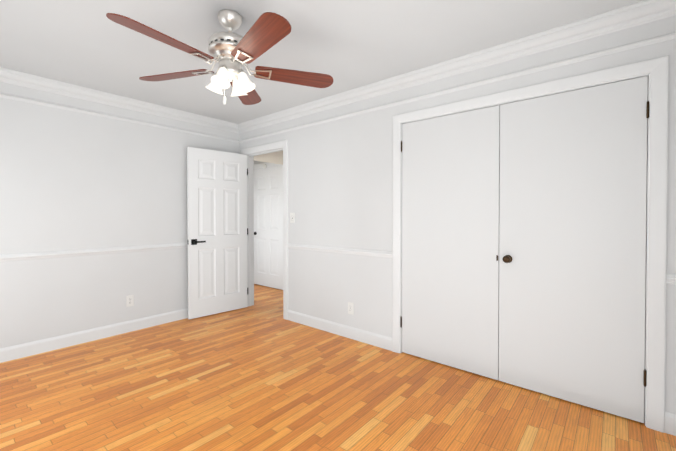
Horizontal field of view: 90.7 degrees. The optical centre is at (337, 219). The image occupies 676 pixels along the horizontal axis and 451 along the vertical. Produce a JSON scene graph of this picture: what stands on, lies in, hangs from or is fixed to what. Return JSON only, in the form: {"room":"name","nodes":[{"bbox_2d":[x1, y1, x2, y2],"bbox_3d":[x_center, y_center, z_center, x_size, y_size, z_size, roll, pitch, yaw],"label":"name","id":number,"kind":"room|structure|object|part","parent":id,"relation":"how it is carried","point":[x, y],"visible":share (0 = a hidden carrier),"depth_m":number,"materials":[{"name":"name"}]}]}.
{"room":"empty bedroom","nodes":[
{"label":"empty bedroom","id":0,"kind":"room"},
{"bbox_2d":[0,82,239,348],"bbox_3d":[-2.401,-0.029,3.378,0.120,2.440,3.170,1,1,40],"label":"wall","id":1,"kind":"structure","parent":0,"point":[71,180],"depth_m":3.25,"materials":[{"name":"paint"}]},
{"bbox_2d":[0,308,187,362],"bbox_3d":[-2.295,1.133,3.401,0.030,0.116,3.020,1,1,40],"label":"baseboard","id":2,"kind":"structure","parent":1,"relation":"attached to","point":[10,353],"depth_m":3.23,"materials":[{"name":"white paint"}]},
{"bbox_2d":[0,243,187,261],"bbox_3d":[-2.295,0.319,3.391,0.030,0.058,3.020,1,1,40],"label":"trim","id":3,"kind":"structure","parent":1,"relation":"attached to","point":[52,254],"depth_m":3.22,"materials":[{"name":"white paint"}]},
{"bbox_2d":[0,67,235,131],"bbox_3d":[-2.283,-1.200,3.350,0.078,0.098,2.880,1,1,40],"label":"crown molding","id":4,"kind":"structure","parent":1,"relation":"attached to","point":[9,76],"depth_m":3.30,"materials":[{"name":"white paint"}]},
{"bbox_2d":[0,93,238,142],"bbox_3d":[-2.307,-1.040,3.372,0.017,0.038,3.000,1,1,40],"label":"rail","id":5,"kind":"object","parent":1,"relation":"attached to","point":[2,95],"depth_m":3.34,"materials":[{"name":"white paint"}]},
{"bbox_2d":[126,295,133,306],"bbox_3d":[-2.197,0.864,3.531,0.008,0.117,0.071,1,1,40],"label":"outlet","id":6,"kind":"object","parent":1,"relation":"attached to","point":[129,300],"visible":1,"depth_m":3.53,"materials":[{"name":"white plastic"}]},
{"bbox_2d":[254,151,282,164],"bbox_3d":[-1.018,-1.071,5.006,3.100,0.395,0.880,1,1,40],"label":"ceiling","id":7,"kind":"structure","parent":0,"point":[275,157],"depth_m":4.71,"materials":[{"name":"beige paint"}]},
{"bbox_2d":[0,0,643,123],"bbox_3d":[-0.960,-1.283,2.889,6.140,0.080,4.290,1,1,40],"label":"ceiling","id":8,"kind":"structure","parent":0,"point":[346,45],"depth_m":2.30,"materials":[{"name":"paint"}]},
{"bbox_2d":[106,9,332,104],"bbox_3d":[-0.667,-0.959,1.996,1.261,0.547,1.242,1,1,40],"label":"fan","id":9,"kind":"object","parent":8,"relation":"hanging from","point":[230,52],"visible":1,"depth_m":1.96,"materials":[{"name":"brown wood"}]},
{"bbox_2d":[0,284,675,450],"bbox_3d":[-0.960,1.226,2.918,6.140,0.060,4.290,1,1,40],"label":"floor","id":10,"kind":"structure","parent":0,"point":[261,374],"depth_m":2.22,"materials":[{"name":"brown wood"}]},
{"bbox_2d":[240,15,675,413],"bbox_3d":[-0.264,-0.033,3.737,6.140,2.440,0.120,1,1,40],"label":"wall","id":11,"kind":"structure","parent":0,"point":[340,182],"depth_m":3.21,"materials":[{"name":"paint"}]},
{"bbox_2d":[187,147,246,318],"bbox_3d":[-1.486,0.163,4.176,0.755,2.018,0.035,-1,1,-44],"label":"entry door","id":12,"kind":"structure","parent":11,"relation":"in","point":[217,217],"depth_m":4.13,"materials":[{"name":"white paint"}]},
{"bbox_2d":[191,239,205,244],"bbox_3d":[-1.650,0.269,3.954,0.151,0.066,0.054,-1,1,-44],"label":"door lever","id":13,"kind":"object","parent":12,"relation":"attached to","point":[194,241],"visible":0.98,"depth_m":3.93,"materials":[{"name":"black metal"}]},
{"bbox_2d":[253,156,253,235],"bbox_3d":[-0.856,0.121,4.324,0.924,2.117,0.020,1,1,40],"label":"door frame","id":14,"kind":"structure","parent":11,"relation":"attached to","point":[253,195],"depth_m":4.56,"materials":[{"name":"white paint"}]},
{"bbox_2d":[241,139,287,319],"bbox_3d":[-0.946,0.123,4.217,0.924,2.117,0.020,1,1,40],"label":"door frame","id":15,"kind":"structure","parent":11,"relation":"attached to","point":[270,146],"depth_m":3.94,"materials":[{"name":"white paint"}]},
{"bbox_2d":[246,147,282,306],"bbox_3d":[-0.901,0.153,4.271,0.800,2.055,0.122,1,1,40],"label":"trim","id":16,"kind":"structure","parent":11,"relation":"attached to","point":[252,269],"depth_m":4.53,"materials":[{"name":"white paint"}]},
{"bbox_2d":[290,213,294,222],"bbox_3d":[-0.533,-0.015,3.872,0.071,0.117,0.016,1,1,40],"label":"switch plate","id":17,"kind":"object","parent":11,"relation":"attached to","point":[292,217],"visible":1,"depth_m":3.87,"materials":[{"name":"white plastic"}]},
{"bbox_2d":[287,310,391,350],"bbox_3d":[-0.047,1.132,3.481,1.414,0.116,0.014,1,1,40],"label":"baseboard","id":18,"kind":"structure","parent":11,"relation":"attached to","point":[385,342],"depth_m":3.39,"materials":[{"name":"white paint"}]},
{"bbox_2d":[287,243,391,257],"bbox_3d":[-0.049,0.318,3.469,1.414,0.058,0.023,1,1,40],"label":"trim","id":19,"kind":"structure","parent":11,"relation":"attached to","point":[377,253],"depth_m":3.38,"materials":[{"name":"white paint"}]},
{"bbox_2d":[348,302,353,314],"bbox_3d":[0.126,0.891,3.338,0.071,0.117,0.008,1,1,40],"label":"outlet","id":20,"kind":"object","parent":11,"relation":"attached to","point":[350,308],"visible":1,"depth_m":3.33,"materials":[{"name":"white plastic"}]},
{"bbox_2d":[402,105,499,379],"bbox_3d":[0.886,0.175,2.728,0.800,2.029,0.035,1,1,40],"label":"closet door","id":21,"kind":"structure","parent":11,"relation":"in","point":[450,226],"depth_m":2.68,"materials":[{"name":"white paint"}]},
{"bbox_2d":[235,0,675,132],"bbox_3d":[0.286,-1.197,3.134,4.300,0.098,0.078,1,1,40],"label":"crown molding","id":22,"kind":"structure","parent":11,"relation":"attached to","point":[633,15],"depth_m":2.41,"materials":[{"name":"white paint"}]},
{"bbox_2d":[239,32,675,142],"bbox_3d":[0.306,-1.038,3.160,4.300,0.038,0.017,1,1,40],"label":"rail","id":23,"kind":"object","parent":11,"relation":"attached to","point":[646,42],"depth_m":2.42,"materials":[{"name":"white paint"}]},
{"bbox_2d":[392,55,668,432],"bbox_3d":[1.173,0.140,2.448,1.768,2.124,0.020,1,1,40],"label":"trim","id":24,"kind":"structure","parent":11,"relation":"attached to","point":[657,69],"depth_m":1.92,"materials":[{"name":"white paint"}]},
{"bbox_2d":[499,76,647,422],"bbox_3d":[1.482,0.181,2.191,0.794,2.029,0.096,1,1,40],"label":"closet door","id":25,"kind":"structure","parent":11,"relation":"in","point":[572,229],"depth_m":2.16,"materials":[{"name":"white paint"}]},
{"bbox_3d":[1.212,0.287,2.395,0.058,0.058,0.061,1,1,40],"label":"knob","id":26,"kind":"part","parent":25,"relation":"part of","materials":[{"name":"brown metal"}]},
{"bbox_2d":[644,370,646,386],"bbox_3d":[1.799,0.928,1.958,0.012,0.101,0.036,1,1,40],"label":"right closet door hinge","id":27,"kind":"object","parent":11,"relation":"attached to","point":[645,372],"visible":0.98,"depth_m":1.95,"materials":[{"name":"brown metal"}]},
{"bbox_2d":[644,119,647,405],"bbox_3d":[1.219,0.180,2.504,1.604,2.042,0.035,1,1,40],"label":"trim","id":28,"kind":"structure","parent":11,"relation":"attached to","point":[645,291],"depth_m":1.98,"materials":[{"name":"white paint"}]},
{"bbox_2d":[646,101,648,118],"bbox_3d":[1.799,-0.632,1.940,0.012,0.101,0.036,1,1,40],"label":"right closet door hinge","id":29,"kind":"object","parent":11,"relation":"attached to","point":[647,112],"visible":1,"depth_m":1.93,"materials":[{"name":"brown metal"}]},
{"bbox_3d":[0.377,-0.042,4.504,6.140,2.440,0.120,1,1,40],"label":"wall","id":30,"kind":"structure","parent":0,"visible":0},
{"bbox_2d":[254,162,282,169],"bbox_3d":[-1.188,0.097,5.697,1.006,2.133,0.057,1,1,40],"label":"door frame","id":31,"kind":"structure","parent":30,"relation":"attached to","point":[259,165],"depth_m":5.69,"materials":[{"name":"white paint"}]},
{"bbox_2d":[254,166,282,289],"bbox_3d":[-1.204,0.142,5.679,0.804,2.023,0.096,1,1,40],"label":"hall door","id":32,"kind":"structure","parent":30,"relation":"in","point":[268,227],"depth_m":5.67,"materials":[{"name":"white paint"}]}
]}

